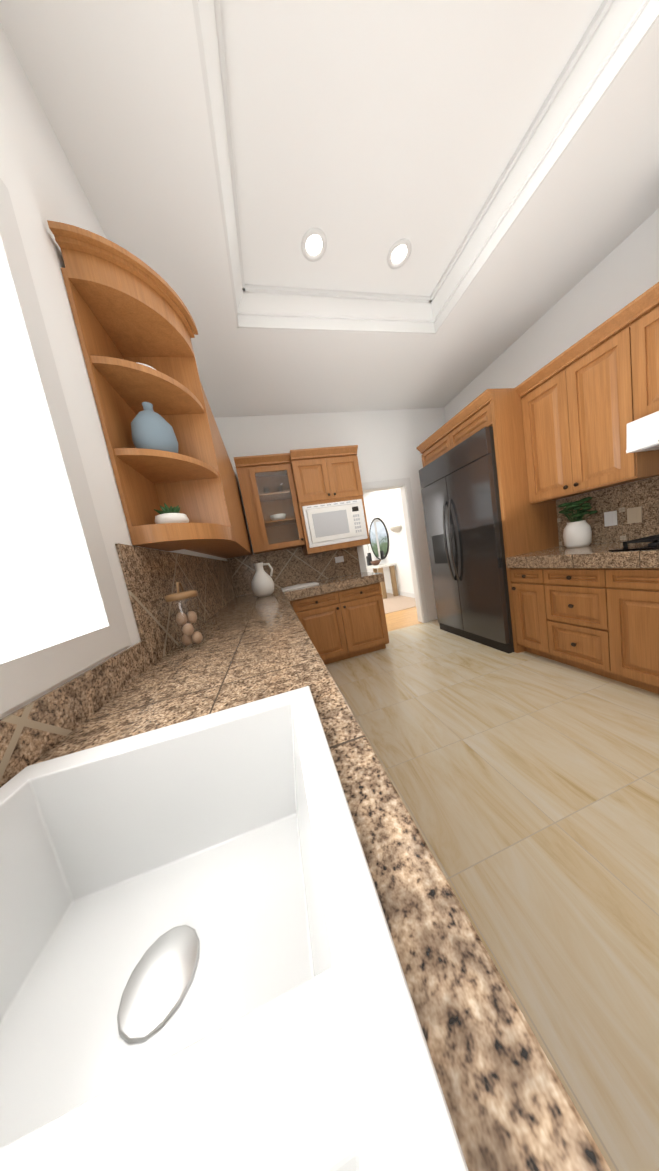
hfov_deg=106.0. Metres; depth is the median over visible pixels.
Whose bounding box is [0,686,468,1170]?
sink
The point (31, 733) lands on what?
backsplash
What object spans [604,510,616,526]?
electrical outlet
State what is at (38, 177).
wall
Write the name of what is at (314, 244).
recessed light
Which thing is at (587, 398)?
upper cabinet
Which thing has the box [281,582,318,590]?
open book
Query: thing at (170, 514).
potted plant
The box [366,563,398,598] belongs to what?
table
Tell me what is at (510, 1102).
countertop
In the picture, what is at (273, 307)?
crown molding
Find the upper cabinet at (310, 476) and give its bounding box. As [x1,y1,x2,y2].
[285,445,363,516]
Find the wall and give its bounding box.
[0,23,658,719]
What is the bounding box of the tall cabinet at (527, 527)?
[416,388,558,652]
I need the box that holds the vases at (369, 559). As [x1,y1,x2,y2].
[366,548,371,565]
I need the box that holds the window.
[0,178,130,713]
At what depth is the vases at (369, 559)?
6.82 m
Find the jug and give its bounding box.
[251,562,273,596]
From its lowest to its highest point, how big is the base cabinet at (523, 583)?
0.828 m
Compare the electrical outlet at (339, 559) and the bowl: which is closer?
the electrical outlet at (339, 559)
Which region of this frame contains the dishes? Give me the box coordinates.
[263,486,285,520]
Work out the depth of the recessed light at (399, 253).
1.78 m
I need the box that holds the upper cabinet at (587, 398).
[515,310,658,503]
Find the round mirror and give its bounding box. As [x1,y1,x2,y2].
[369,518,388,559]
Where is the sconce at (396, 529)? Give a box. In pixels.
[390,525,401,532]
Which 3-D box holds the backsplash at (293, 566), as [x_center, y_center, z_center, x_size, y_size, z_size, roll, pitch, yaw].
[-0.395,-0.258,3.256,1.719,0.477,0.010,-11,6,-12]
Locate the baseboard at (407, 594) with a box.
[386,589,414,597]
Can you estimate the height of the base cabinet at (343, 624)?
0.828 m
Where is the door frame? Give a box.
[357,478,428,622]
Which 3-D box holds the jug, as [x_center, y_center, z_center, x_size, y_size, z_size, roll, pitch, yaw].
[-0.693,-0.061,2.566,0.254,0.345,0.234,-11,6,-12]
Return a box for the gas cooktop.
[608,534,658,551]
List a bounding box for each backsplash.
[0,543,235,787]
[227,547,360,596]
[556,476,658,545]
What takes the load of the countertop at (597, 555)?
on the base cabinet at (523, 583)
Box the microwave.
[302,499,367,547]
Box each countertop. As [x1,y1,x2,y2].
[32,588,611,1170]
[284,572,384,599]
[506,541,658,567]
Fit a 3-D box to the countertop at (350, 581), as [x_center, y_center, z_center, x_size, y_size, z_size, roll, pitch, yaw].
[0.018,-0.010,3.037,1.117,0.100,0.657,-11,6,-12]
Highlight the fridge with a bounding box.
[419,426,513,653]
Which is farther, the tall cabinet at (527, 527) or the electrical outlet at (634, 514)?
the tall cabinet at (527, 527)
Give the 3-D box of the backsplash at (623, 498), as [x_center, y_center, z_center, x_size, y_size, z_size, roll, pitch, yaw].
[2.436,-0.597,1.268,0.019,0.599,2.274,-11,6,-12]
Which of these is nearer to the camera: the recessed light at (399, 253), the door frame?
the recessed light at (399, 253)
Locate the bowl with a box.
[370,560,380,565]
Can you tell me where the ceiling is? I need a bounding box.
[0,0,658,417]
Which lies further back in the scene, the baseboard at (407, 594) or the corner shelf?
the baseboard at (407, 594)
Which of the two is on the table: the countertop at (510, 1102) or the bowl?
the bowl
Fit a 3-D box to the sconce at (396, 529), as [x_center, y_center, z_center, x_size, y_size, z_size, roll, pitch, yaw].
[1.465,-1.250,5.594,0.180,0.135,0.360,-11,6,-12]
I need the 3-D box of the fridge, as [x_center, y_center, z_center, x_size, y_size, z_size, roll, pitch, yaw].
[1.712,-0.454,2.829,0.772,2.090,1.000,-11,6,-12]
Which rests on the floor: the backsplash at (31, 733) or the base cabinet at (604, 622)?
the base cabinet at (604, 622)
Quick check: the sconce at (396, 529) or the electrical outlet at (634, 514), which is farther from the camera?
the sconce at (396, 529)
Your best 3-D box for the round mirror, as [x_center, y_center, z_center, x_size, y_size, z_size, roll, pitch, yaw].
[1.311,-1.242,6.661,0.020,1.120,1.120,-11,6,-12]
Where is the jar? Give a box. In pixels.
[164,581,206,650]
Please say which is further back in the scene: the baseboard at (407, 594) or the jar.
the baseboard at (407, 594)
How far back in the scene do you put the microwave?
2.92 m
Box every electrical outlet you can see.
[335,556,343,562]
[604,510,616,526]
[627,506,641,523]
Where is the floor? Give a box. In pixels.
[325,592,658,1170]
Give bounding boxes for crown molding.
[192,0,255,328]
[252,285,435,333]
[428,0,658,333]
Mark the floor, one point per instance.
(525, 784)
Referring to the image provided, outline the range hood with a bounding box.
[626,411,658,452]
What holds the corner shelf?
attached to the wall
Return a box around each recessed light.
[301,228,326,261]
[387,238,411,268]
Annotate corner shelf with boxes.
[47,220,252,558]
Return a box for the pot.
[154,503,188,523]
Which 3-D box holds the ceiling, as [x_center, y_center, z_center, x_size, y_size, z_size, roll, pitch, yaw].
[0.081,-2.053,-0.705,5.060,0.450,7.680,-11,6,-12]
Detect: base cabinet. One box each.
[289,582,388,663]
[510,568,537,654]
[530,568,605,676]
[602,568,658,693]
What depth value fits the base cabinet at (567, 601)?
1.89 m
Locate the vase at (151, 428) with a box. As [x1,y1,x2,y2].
[131,402,177,452]
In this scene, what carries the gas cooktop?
in the countertop at (597, 555)
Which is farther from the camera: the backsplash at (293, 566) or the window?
the backsplash at (293, 566)
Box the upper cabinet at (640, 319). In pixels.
[623,282,658,423]
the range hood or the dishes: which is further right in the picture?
the range hood
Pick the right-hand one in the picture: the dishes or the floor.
the floor
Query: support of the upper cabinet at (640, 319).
attached to the wall

